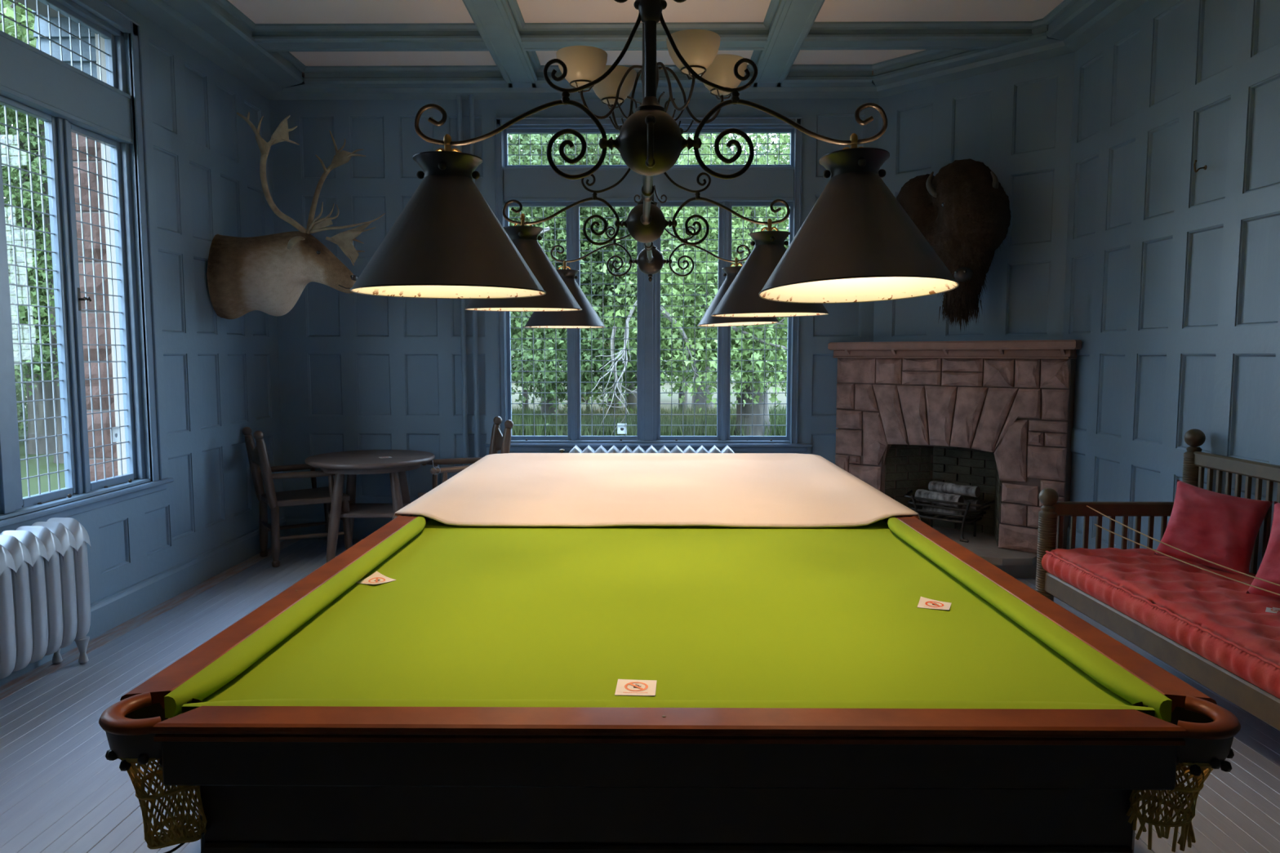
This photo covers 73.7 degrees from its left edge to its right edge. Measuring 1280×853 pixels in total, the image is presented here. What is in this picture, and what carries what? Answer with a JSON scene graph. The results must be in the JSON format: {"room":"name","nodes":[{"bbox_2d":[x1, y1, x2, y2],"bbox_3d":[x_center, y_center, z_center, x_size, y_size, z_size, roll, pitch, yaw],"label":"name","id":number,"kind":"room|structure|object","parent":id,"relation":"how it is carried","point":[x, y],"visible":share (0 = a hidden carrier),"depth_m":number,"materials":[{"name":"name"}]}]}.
{"room":"games hall","nodes":[
{"label":"games hall","id":0,"kind":"room"},
{"bbox_2d":[15,0,126,481],"bbox_3d":[-3.248,-0.608,3.590,0.460,4.800,7.200,0,5,1],"label":"wall","id":1,"kind":"structure","parent":0,"point":[42,8],"depth_m":4.98,"materials":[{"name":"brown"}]},
{"bbox_2d":[0,0,284,603],"bbox_3d":[-2.995,-0.563,2.799,0.140,3.645,8.020,0,5,1],"label":"wall","id":2,"kind":"structure","parent":0,"point":[218,377],"depth_m":5.56,"materials":[{"name":"blue paint"}]},
{"bbox_2d":[0,94,76,506],"bbox_3d":[-2.974,-0.580,4.218,0.086,1.966,0.423,0,5,1],"label":"window","id":3,"kind":"structure","parent":2,"relation":"in","point":[50,124],"depth_m":4.32,"materials":[{"name":"clear glass"}]},
{"bbox_2d":[0,0,116,88],"bbox_3d":[-2.999,-1.954,3.774,0.042,0.337,2.136,0,5,1],"label":"window","id":4,"kind":"structure","parent":2,"relation":"in","point":[109,42],"depth_m":4.51,"materials":[{"name":"clear glass"}]},
{"bbox_2d":[0,0,173,533],"bbox_3d":[-2.968,-0.867,3.867,0.195,2.720,2.540,0,5,1],"label":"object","id":5,"kind":"structure","parent":2,"relation":"attached to","point":[31,77],"depth_m":4.50,"materials":[{"name":"blue paint"}]},
{"bbox_2d":[70,123,137,490],"bbox_3d":[-2.962,-0.623,4.722,0.101,1.966,0.474,0,5,1],"label":"window","id":6,"kind":"structure","parent":2,"relation":"in","point":[115,154],"depth_m":4.85,"materials":[{"name":"blue paint"}]},
{"bbox_2d":[111,426,119,442],"bbox_3d":[-2.984,0.046,4.860,0.002,0.085,0.062,0,5,1],"label":"window sticker","id":7,"kind":"object","parent":6,"relation":"attached to","point":[116,437],"visible":1,"depth_m":4.86,"materials":[{"name":"white paper"}]},
{"bbox_2d":[0,516,286,686],"bbox_3d":[-2.914,1.163,2.946,0.022,0.180,8.020,0,5,1],"label":"baseboard","id":8,"kind":"structure","parent":2,"relation":"attached to","point":[108,612],"depth_m":5.16,"materials":[{"name":"blue paint"}]},
{"bbox_2d":[120,0,306,99],"bbox_3d":[-2.730,-2.291,2.649,0.390,0.175,8.020,0,5,1],"label":"trim","id":9,"kind":"structure","parent":2,"relation":"attached to","point":[216,29],"depth_m":5.51,"materials":[{"name":"paint"}]},
{"bbox_2d":[206,111,385,319],"bbox_3d":[-2.311,-1.411,5.849,1.171,1.342,0.459,0,5,1],"label":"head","id":10,"kind":"object","parent":2,"relation":"attached to","point":[268,274],"visible":0.91,"depth_m":5.77},
{"bbox_2d":[269,75,879,516],"bbox_3d":[-0.518,-0.908,6.842,4.740,3.645,0.140,0,5,1],"label":"wall","id":11,"kind":"structure","parent":0,"point":[357,371],"depth_m":6.80,"materials":[{"name":"blue paint"}]},
{"bbox_2d":[284,516,392,538],"bbox_3d":[-0.519,0.825,6.909,4.740,0.180,0.022,0,5,1],"label":"baseboard","id":12,"kind":"structure","parent":11,"relation":"attached to","point":[363,527],"depth_m":6.92,"materials":[{"name":"blue paint"}]},
{"bbox_2d":[457,94,479,465],"bbox_3d":[-1.352,-0.828,6.751,0.133,3.500,0.038,0,5,1],"label":"pipe","id":13,"kind":"object","parent":11,"relation":"attached to","point":[459,96],"visible":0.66,"depth_m":6.76,"materials":[{"name":"metal"}]},
{"bbox_2d":[462,0,540,87],"bbox_3d":[-0.930,-2.320,2.630,0.310,0.115,8.020,0,5,1],"label":"trim","id":14,"kind":"structure","parent":11,"relation":"attached to","point":[499,23],"depth_m":5.51,"materials":[{"name":"paint"}]},
{"bbox_2d":[504,202,570,440],"bbox_3d":[-0.816,-0.818,6.845,0.518,1.926,0.086,0,5,1],"label":"window","id":15,"kind":"structure","parent":11,"relation":"in","point":[531,205],"depth_m":6.88,"materials":[{"name":"blue paint"}]},
{"bbox_2d":[269,64,879,100],"bbox_3d":[-0.520,-2.620,6.500,4.740,0.175,0.250,0,5,1],"label":"trim","id":16,"kind":"structure","parent":11,"relation":"attached to","point":[802,81],"depth_m":6.46,"materials":[{"name":"paint"}]},
{"bbox_2d":[575,202,640,440],"bbox_3d":[-0.253,-0.817,6.840,0.518,1.926,0.086,0,5,1],"label":"window","id":17,"kind":"structure","parent":11,"relation":"in","point":[580,437],"depth_m":6.86,"materials":[{"name":"blue paint"}]},
{"bbox_2d":[617,423,626,434],"bbox_3d":[-0.146,0.018,6.925,0.075,0.085,0.002,0,5,1],"label":"window sticker","id":18,"kind":"object","parent":17,"relation":"attached to","point":[621,428],"visible":1,"depth_m":6.93,"materials":[{"name":"white paper"}]},
{"bbox_2d":[484,115,813,452],"bbox_3d":[0.066,-1.106,6.803,2.630,2.615,0.195,0,5,1],"label":"window frame","id":19,"kind":"structure","parent":11,"relation":"attached to","point":[757,184],"depth_m":6.70,"materials":[{"name":"blue paint"}]},
{"bbox_2d":[503,128,794,167],"bbox_3d":[0.070,-2.186,6.742,2.289,0.313,0.042,0,5,1],"label":"window","id":20,"kind":"structure","parent":11,"relation":"in","point":[791,131],"depth_m":6.73,"materials":[{"name":"blue paint"}]},
{"bbox_2d":[657,202,722,440],"bbox_3d":[0.394,-0.817,6.834,0.520,1.926,0.086,0,5,1],"label":"window","id":21,"kind":"structure","parent":11,"relation":"in","point":[717,437],"depth_m":6.84,"materials":[{"name":"clear glass"}]},
{"bbox_2d":[726,201,793,440],"bbox_3d":[0.957,-0.816,6.829,0.518,1.926,0.086,0,5,1],"label":"window","id":22,"kind":"structure","parent":11,"relation":"in","point":[743,204],"depth_m":6.86,"materials":[{"name":"blue paint"}]},
{"bbox_2d":[748,0,825,87],"bbox_3d":[0.930,-2.318,2.614,0.310,0.115,8.020,0,5,1],"label":"trim","id":23,"kind":"structure","parent":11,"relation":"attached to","point":[788,23],"depth_m":5.50,"materials":[{"name":"paint"}]},
{"bbox_2d":[0,538,1279,852],"bbox_3d":[-0.050,1.310,2.983,5.950,0.121,8.120,0,5,1],"label":"floor","id":24,"kind":"structure","parent":0,"point":[60,793],"depth_m":3.30,"materials":[{"name":"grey wood"}]},
{"bbox_2d":[0,517,91,679],"bbox_3d":[-2.774,0.840,3.578,0.200,0.717,1.182,0,5,1],"label":"radiator","id":25,"kind":"object","parent":24,"relation":"on","point":[45,603],"visible":1,"depth_m":3.84,"materials":[{"name":"silver metal"}]},
{"bbox_2d":[242,426,352,567],"bbox_3d":[-2.513,0.485,6.256,0.643,0.971,0.543,-3,6,-35],"label":"armchair","id":26,"kind":"object","parent":24,"relation":"on","point":[258,456],"visible":0.83,"depth_m":6.17,"materials":[{"name":"brown wood"}]},
{"bbox_2d":[304,449,435,562],"bbox_3d":[-1.994,0.592,6.362,0.920,0.745,0.920,0,5,1],"label":"round table","id":27,"kind":"object","parent":24,"relation":"on","point":[351,463],"visible":0.82,"depth_m":6.15,"materials":[{"name":"brown wood"}]},
{"bbox_2d":[328,503,408,517],"bbox_3d":[-1.994,0.625,6.364,0.500,0.030,0.440,0,5,1],"label":"shelf","id":28,"kind":"object","parent":27,"relation":"attached to","point":[356,510],"depth_m":6.24,"materials":[{"name":"brown wood"}]},
{"bbox_2d":[417,416,513,497],"bbox_3d":[-1.273,0.459,6.206,0.643,1.031,0.543,-2,5,-21],"label":"armchair","id":29,"kind":"object","parent":24,"relation":"on","point":[499,442],"visible":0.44,"depth_m":6.34,"materials":[{"name":"brown wood"}]},
{"bbox_2d":[431,460,440,475],"bbox_3d":[-1.482,0.300,6.105,0.054,0.090,0.513,-2,5,-20],"label":"string","id":30,"kind":"object","parent":29,"relation":"attached to","point":[436,467],"visible":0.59,"depth_m":5.87,"materials":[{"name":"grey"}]},
{"bbox_2d":[559,444,734,453],"bbox_3d":[0.050,0.537,6.745,1.377,0.781,0.190,0,5,1],"label":"radiator","id":31,"kind":"object","parent":24,"relation":"on","point":[575,449],"visible":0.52,"depth_m":6.65,"materials":[{"name":"silver metal"}]},
{"bbox_2d":[98,514,1240,852],"bbox_3d":[0.063,0.774,3.428,2.078,0.874,3.924,0,5,1],"label":"table","id":32,"kind":"object","parent":24,"relation":"on","point":[805,700],"visible":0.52,"depth_m":1.57,"materials":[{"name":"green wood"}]},
{"bbox_2d":[164,515,426,718],"bbox_3d":[-0.841,0.443,2.453,0.058,0.042,1.763,0,5,1],"label":"cushion","id":33,"kind":"object","parent":32,"relation":"on","point":[218,678],"depth_m":2.01,"materials":[{"name":"green fabric"}]},
{"bbox_2d":[356,571,395,584],"bbox_3d":[-0.781,0.450,2.523,0.082,0.017,0.082,3,6,30],"label":"card","id":34,"kind":"object","parent":32,"relation":"on","point":[376,578],"visible":0.99,"depth_m":2.54,"materials":[{"name":"white paper"}]},
{"bbox_2d":[614,679,657,696],"bbox_3d":[-0.008,0.526,1.719,0.080,0.002,0.080,0,5,3],"label":"card","id":35,"kind":"object","parent":32,"relation":"on","point":[624,686],"visible":1,"depth_m":1.72,"materials":[{"name":"white paper"}]},
{"bbox_2d":[392,453,920,528],"bbox_3d":[0.071,0.446,4.346,2.088,0.395,2.103,0,5,1],"label":"cover","id":36,"kind":"object","parent":32,"relation":"on","point":[580,490],"visible":0.99,"depth_m":3.91,"materials":[{"name":"beige fabric"}]},
{"bbox_2d":[181,698,1155,716],"bbox_3d":[0.046,0.520,1.553,1.736,0.042,0.058,0,5,1],"label":"cushion","id":37,"kind":"object","parent":32,"relation":"on","point":[268,704],"depth_m":1.53,"materials":[{"name":"green fabric"}]},
{"bbox_2d":[916,596,951,610],"bbox_3d":[0.788,0.474,2.284,0.080,0.009,0.080,2,5,24],"label":"card","id":38,"kind":"object","parent":32,"relation":"on","point":[924,602],"visible":1,"depth_m":2.29,"materials":[{"name":"white paper"}]},
{"bbox_2d":[887,516,1172,721],"bbox_3d":[0.949,0.444,2.437,0.058,0.042,1.763,0,5,1],"label":"cushion","id":39,"kind":"object","parent":32,"relation":"on","point":[1113,682],"depth_m":2.00,"materials":[{"name":"green fabric"}]},
{"bbox_2d":[827,339,1082,577],"bbox_3d":[2.253,0.173,6.262,0.960,1.588,1.835,-5,7,-44],"label":"fireplace","id":40,"kind":"object","parent":24,"relation":"on","point":[996,417],"depth_m":6.11,"materials":[{"name":"brown stone"}]},
{"bbox_2d":[922,506,964,518],"bbox_3d":[2.252,0.629,6.324,0.072,0.072,0.313,-4,7,-42],"label":"birch log","id":41,"kind":"object","parent":40,"relation":"in","point":[935,509],"visible":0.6,"depth_m":6.29,"materials":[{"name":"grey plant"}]},
{"bbox_2d":[915,488,964,507],"bbox_3d":[2.223,0.534,6.345,0.098,0.101,0.355,-4,6,-39],"label":"birch log","id":42,"kind":"object","parent":41,"relation":"on","point":[921,493],"visible":0.93,"depth_m":6.30,"materials":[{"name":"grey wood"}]},
{"bbox_2d":[928,480,980,497],"bbox_3d":[2.326,0.463,6.327,0.085,0.085,0.374,-4,6,-41],"label":"birch log","id":43,"kind":"object","parent":42,"relation":"on","point":[938,486],"visible":0.98,"depth_m":6.29,"materials":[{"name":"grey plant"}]},
{"bbox_2d":[827,339,1082,350],"bbox_3d":[2.205,-0.583,6.150,0.225,0.061,1.835,-5,7,-44],"label":"mantel shelf","id":44,"kind":"object","parent":40,"relation":"attached to","point":[1052,344],"depth_m":5.95,"materials":[{"name":"wood"}]},
{"bbox_2d":[931,498,980,510],"bbox_3d":[2.354,0.572,6.372,0.344,0.088,0.084,5,7,44],"label":"birch log","id":45,"kind":"object","parent":40,"relation":"on","point":[972,501],"visible":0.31,"depth_m":6.27,"materials":[{"name":"grey wood"}]},
{"bbox_2d":[1035,428,1279,731],"bbox_3d":[2.405,0.671,3.157,0.806,1.126,2.411,0,5,1],"label":"bench","id":46,"kind":"object","parent":24,"relation":"on","point":[1249,697],"visible":0.52,"depth_m":3.96,"materials":[{"name":"red fabric"}]},
{"bbox_2d":[1041,547,1279,698],"bbox_3d":[2.381,0.756,3.163,0.763,0.140,2.313,0,5,1],"label":"mattress","id":47,"kind":"object","parent":46,"relation":"on","point":[1211,615],"visible":0.87,"depth_m":3.40,"materials":[{"name":"red fabric"}]},
{"bbox_2d":[1153,479,1272,574],"bbox_3d":[2.581,0.462,3.852,0.277,0.406,0.383,-3,6,-33],"label":"velvet cushion","id":48,"kind":"object","parent":47,"relation":"on","point":[1220,529],"visible":0.97,"depth_m":3.77,"materials":[{"name":"red fabric"}]},
{"bbox_2d":[1246,501,1279,598],"bbox_3d":[2.631,0.518,3.274,0.282,0.398,0.454,-4,6,-41],"label":"velvet cushion","id":49,"kind":"object","parent":47,"relation":"on","point":[1268,570],"visible":0.96,"depth_m":3.34,"materials":[{"name":"red fabric"}]},
{"bbox_2d":[1265,607,1279,613],"bbox_3d":[2.403,0.693,3.204,0.085,0.002,0.085,4,6,39],"label":"card","id":50,"kind":"object","parent":47,"relation":"on","point":[1274,610],"visible":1,"depth_m":3.22,"materials":[{"name":"white"}]},
{"bbox_2d":[1086,505,1279,595],"bbox_3d":[2.373,0.551,3.148,0.045,0.159,2.292,0,5,-6],"label":"rope","id":51,"kind":"object","parent":46,"relation":"attached to","point":[1086,505],"visible":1,"depth_m":3.61,"materials":[{"name":"brown fabric"}]},
{"bbox_2d":[227,0,1063,76],"bbox_3d":[-0.050,-2.453,2.636,6.150,0.150,8.370,0,5,1],"label":"ceiling","id":52,"kind":"structure","parent":0,"point":[260,11],"depth_m":5.43,"materials":[{"name":"paint"}]},
{"bbox_2d":[350,0,959,328],"bbox_3d":[0.039,-1.436,3.419,1.499,2.011,3.334,0,5,1],"label":"light","id":53,"kind":"object","parent":52,"relation":"hanging from","point":[857,243],"visible":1,"depth_m":2.04,"materials":[{"name":"brown metal"}]},
{"bbox_3d":[-0.040,-2.423,3.758,5.750,0.101,0.270,0,5,1],"label":"trim","id":54,"kind":"structure","parent":52,"relation":"attached to","visible":0},
{"bbox_2d":[555,45,611,88],"label":"lampshade","id":55,"kind":"object","parent":54,"relation":"hanging from","point":[584,64],"depth_m":3.68,"materials":[{"name":"beige glass"}]},
{"bbox_2d":[577,65,642,131],"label":"chandelier","id":56,"kind":"object","parent":54,"relation":"hanging from","point":[617,86],"depth_m":3.91,"materials":[{"name":"beige glass"}]},
{"bbox_2d":[656,36,701,133],"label":"chandelier","id":57,"kind":"object","parent":54,"relation":"hanging from","point":[673,55],"depth_m":3.70,"materials":[{"name":"brown metal"}]},
{"bbox_2d":[671,29,743,88],"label":"chandelier","id":58,"kind":"object","parent":54,"relation":"hanging from","point":[698,49],"depth_m":3.52,"materials":[{"name":"beige glass"}]},
{"bbox_2d":[252,21,1058,51],"bbox_3d":[-0.022,-2.588,5.686,5.750,0.101,0.270,0,5,1],"label":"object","id":59,"kind":"structure","parent":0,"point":[865,35],"depth_m":5.59,"materials":[{"name":"paint"}]},
{"bbox_2d":[873,52,1075,342],"bbox_3d":[2.401,-0.862,6.293,0.140,3.645,1.428,-5,7,-44],"label":"wall","id":60,"kind":"structure","parent":0,"point":[1015,121],"depth_m":5.97,"materials":[{"name":"blue paint"}]},
{"bbox_2d":[896,158,1013,329],"bbox_3d":[2.170,-1.247,6.004,0.676,1.183,0.935,0,5,1],"label":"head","id":61,"kind":"object","parent":60,"relation":"attached to","point":[962,211],"visible":0.8,"depth_m":5.65},
{"bbox_2d":[871,17,1074,97],"bbox_3d":[2.257,-2.578,6.004,0.263,0.175,1.428,-5,7,-44],"label":"trim","id":62,"kind":"structure","parent":60,"relation":"attached to","point":[926,68],"depth_m":6.02,"materials":[{"name":"paint"}]},
{"bbox_2d":[1062,0,1279,572],"bbox_3d":[2.890,-0.515,2.244,0.140,3.645,7.010,0,5,1],"label":"wall","id":63,"kind":"structure","parent":0,"point":[1172,290],"depth_m":4.59,"materials":[{"name":"blue paint"}]},
{"bbox_2d":[1042,0,1147,52],"bbox_3d":[2.688,-2.244,2.098,0.265,0.175,7.010,0,5,1],"label":"trim","id":64,"kind":"structure","parent":63,"relation":"attached to","point":[1076,23],"depth_m":5.21,"materials":[{"name":"paint"}]},
{"bbox_2d":[1193,160,1207,172],"bbox_3d":[2.810,-1.308,4.283,0.056,0.061,0.024,0,5,1],"label":"wall hook","id":65,"kind":"object","parent":63,"relation":"attached to","point":[1205,166],"visible":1,"depth_m":4.28,"materials":[{"name":"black metal"}]},
{"label":"outside","id":66,"kind":"structure","parent":0,"visible":0},
{"bbox_2d":[24,362,786,426],"bbox_3d":[0.955,-7.217,106.769,280.000,0.300,166.000,0,5,1],"label":"ground","id":67,"kind":"structure","parent":66,"point":[664,398],"depth_m":38.38,"materials":[{"name":"plant"}]},
{"bbox_2d":[510,314,532,372],"bbox_3d":[-4.332,-3.295,24.918,4.792,6.622,4.579,-1,5,-13],"label":"tree","id":68,"kind":"object","parent":67,"relation":"on","point":[517,314],"visible":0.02,"depth_m":24.36,"materials":[{"name":"green plant"}]},
{"bbox_2d":[522,362,528,412],"bbox_3d":[-3.504,-2.029,26.968,3.940,3.750,3.550,0,5,1],"label":"young tree","id":69,"kind":"object","parent":67,"relation":"on","point":[525,395],"visible":0.02,"depth_m":26.97,"materials":[{"name":"green plant"}]},
{"bbox_2d":[558,330,602,412],"bbox_3d":[-1.632,-1.973,26.758,3.652,3.675,3.740,-2,5,-23],"label":"young tree","id":70,"kind":"object","parent":67,"relation":"on","point":[587,401],"visible":0.02,"depth_m":27.00,"materials":[{"name":"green plant"}]},
{"bbox_2d":[514,141,693,400],"bbox_3d":[-2.090,-6.665,35.568,15.906,11.524,7.460,0,5,-3],"label":"tree","id":71,"kind":"object","parent":67,"relation":"on","point":[668,366],"visible":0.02,"depth_m":35.48,"materials":[{"name":"green plant"}]},
{"bbox_2d":[507,133,717,413],"bbox_3d":[-0.643,-4.195,23.375,8.409,8.679,7.454,-3,6,-33],"label":"tree","id":72,"kind":"object","parent":67,"relation":"on","point":[622,211],"visible":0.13,"depth_m":21.75,"materials":[{"name":"green plant"}]},
{"bbox_2d":[600,330,672,413],"bbox_3d":[-0.265,-2.065,26.962,3.896,3.823,3.692,0,5,1],"label":"young tree","id":73,"kind":"object","parent":67,"relation":"on","point":[631,398],"visible":0.02,"depth_m":26.86,"materials":[{"name":"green plant"}]},
{"bbox_2d":[511,348,786,382],"bbox_3d":[1.767,-7.222,59.524,37.412,12.196,11.804,0,5,1],"label":"bank","id":74,"kind":"object","parent":67,"relation":"on","point":[691,370],"visible":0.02,"depth_m":58.84,"materials":[{"name":"green plant"}]},
{"bbox_2d":[662,318,710,412],"bbox_3d":[1.453,-2.007,27.018,3.709,3.698,3.598,0,5,1],"label":"young tree","id":75,"kind":"object","parent":67,"relation":"on","point":[680,395],"visible":0.02,"depth_m":26.89,"materials":[{"name":"green plant"}]},
{"bbox_2d":[626,133,790,411],"bbox_3d":[3.140,-6.440,29.557,11.583,12.100,6.941,0,5,-2],"label":"tree","id":76,"kind":"object","parent":67,"relation":"on","point":[702,399],"visible":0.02,"depth_m":29.64,"materials":[{"name":"green plant"}]},
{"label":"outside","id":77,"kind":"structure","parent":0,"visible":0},
{"bbox_2d":[17,428,564,497],"bbox_3d":[0.018,1.872,2.167,180.000,0.001,44.000,0,5,1],"label":"ground","id":78,"kind":"structure","parent":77,"point":[33,469],"depth_m":14.80,"materials":[{"name":"green plant"}]},
{"bbox_2d":[1,18,20,429],"bbox_3d":[-16.386,-5.840,22.599,9.544,12.089,6.208,0,5,4],"label":"tree","id":79,"kind":"object","parent":78,"relation":"on","point":[13,19],"visible":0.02,"depth_m":21.97,"materials":[{"name":"green plant"}]},
{"bbox_2d":[4,197,27,429],"bbox_3d":[-19.753,-2.107,2.580,15.419,11.982,52.368,0,5,1],"label":"tree belt","id":80,"kind":"object","parent":78,"relation":"on","point":[11,272],"visible":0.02,"depth_m":22.75,"materials":[{"name":"green plant"}]},
{"bbox_2d":[0,0,36,47],"bbox_3d":[-7.509,-4.091,12.441,7.124,10.335,4.906,0,5,6],"label":"tree","id":81,"kind":"object","parent":78,"relation":"on","point":[8,11],"visible":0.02,"depth_m":12.05,"materials":[{"name":"green plant"}]},
{"bbox_2d":[15,348,27,436],"bbox_3d":[-17.821,-0.679,20.551,13.727,2.630,3.436,1,5,11],"label":"hedge","id":82,"kind":"object","parent":78,"relation":"on","point":[19,393],"visible":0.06,"depth_m":19.54,"materials":[{"name":"plant"}]},
{"bbox_2d":[0,0,57,454],"bbox_3d":[-12.295,-5.029,16.913,8.265,11.442,5.878,-1,5,-10],"label":"tree","id":83,"kind":"object","parent":78,"relation":"on","point":[31,444],"visible":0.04,"depth_m":17.22,"materials":[{"name":"green plant"}]},
{"bbox_2d":[0,0,63,463],"bbox_3d":[-11.174,-3.650,16.180,5.244,8.817,4.604,2,5,25],"label":"tree","id":84,"kind":"object","parent":78,"relation":"on","point":[15,174],"visible":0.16,"depth_m":15.23,"materials":[{"name":"green plant"}]},
{"bbox_2d":[507,133,684,426],"bbox_3d":[-2.373,-4.125,21.590,6.659,8.843,7.025,-2,5,-23],"label":"tree","id":85,"kind":"object","parent":78,"relation":"on","point":[527,333],"visible":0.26,"depth_m":20.38,"materials":[{"name":"green plant"}]},
{"bbox_2d":[511,402,786,435],"bbox_3d":[1.247,-0.222,23.028,14.610,0.620,5.699,0,5,1],"label":"grass","id":86,"kind":"structure","parent":78,"relation":"on","point":[665,420],"depth_m":21.01,"materials":[{"name":"green plant"}]},
{"bbox_2d":[592,133,790,435],"bbox_3d":[2.887,-3.848,19.372,7.683,8.706,6.758,1,5,10],"label":"tree","id":87,"kind":"object","parent":78,"relation":"on","point":[748,211],"visible":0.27,"depth_m":18.41,"materials":[{"name":"green plant"}]},
{"bbox_2d":[538,226,787,435],"bbox_3d":[0.387,-1.957,18.281,7.551,4.571,2.359,-1,5,-12],"label":"dead branch","id":88,"kind":"object","parent":87,"relation":"attached to","point":[666,314],"visible":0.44,"depth_m":18.09,"materials":[{"name":"grey wood"}]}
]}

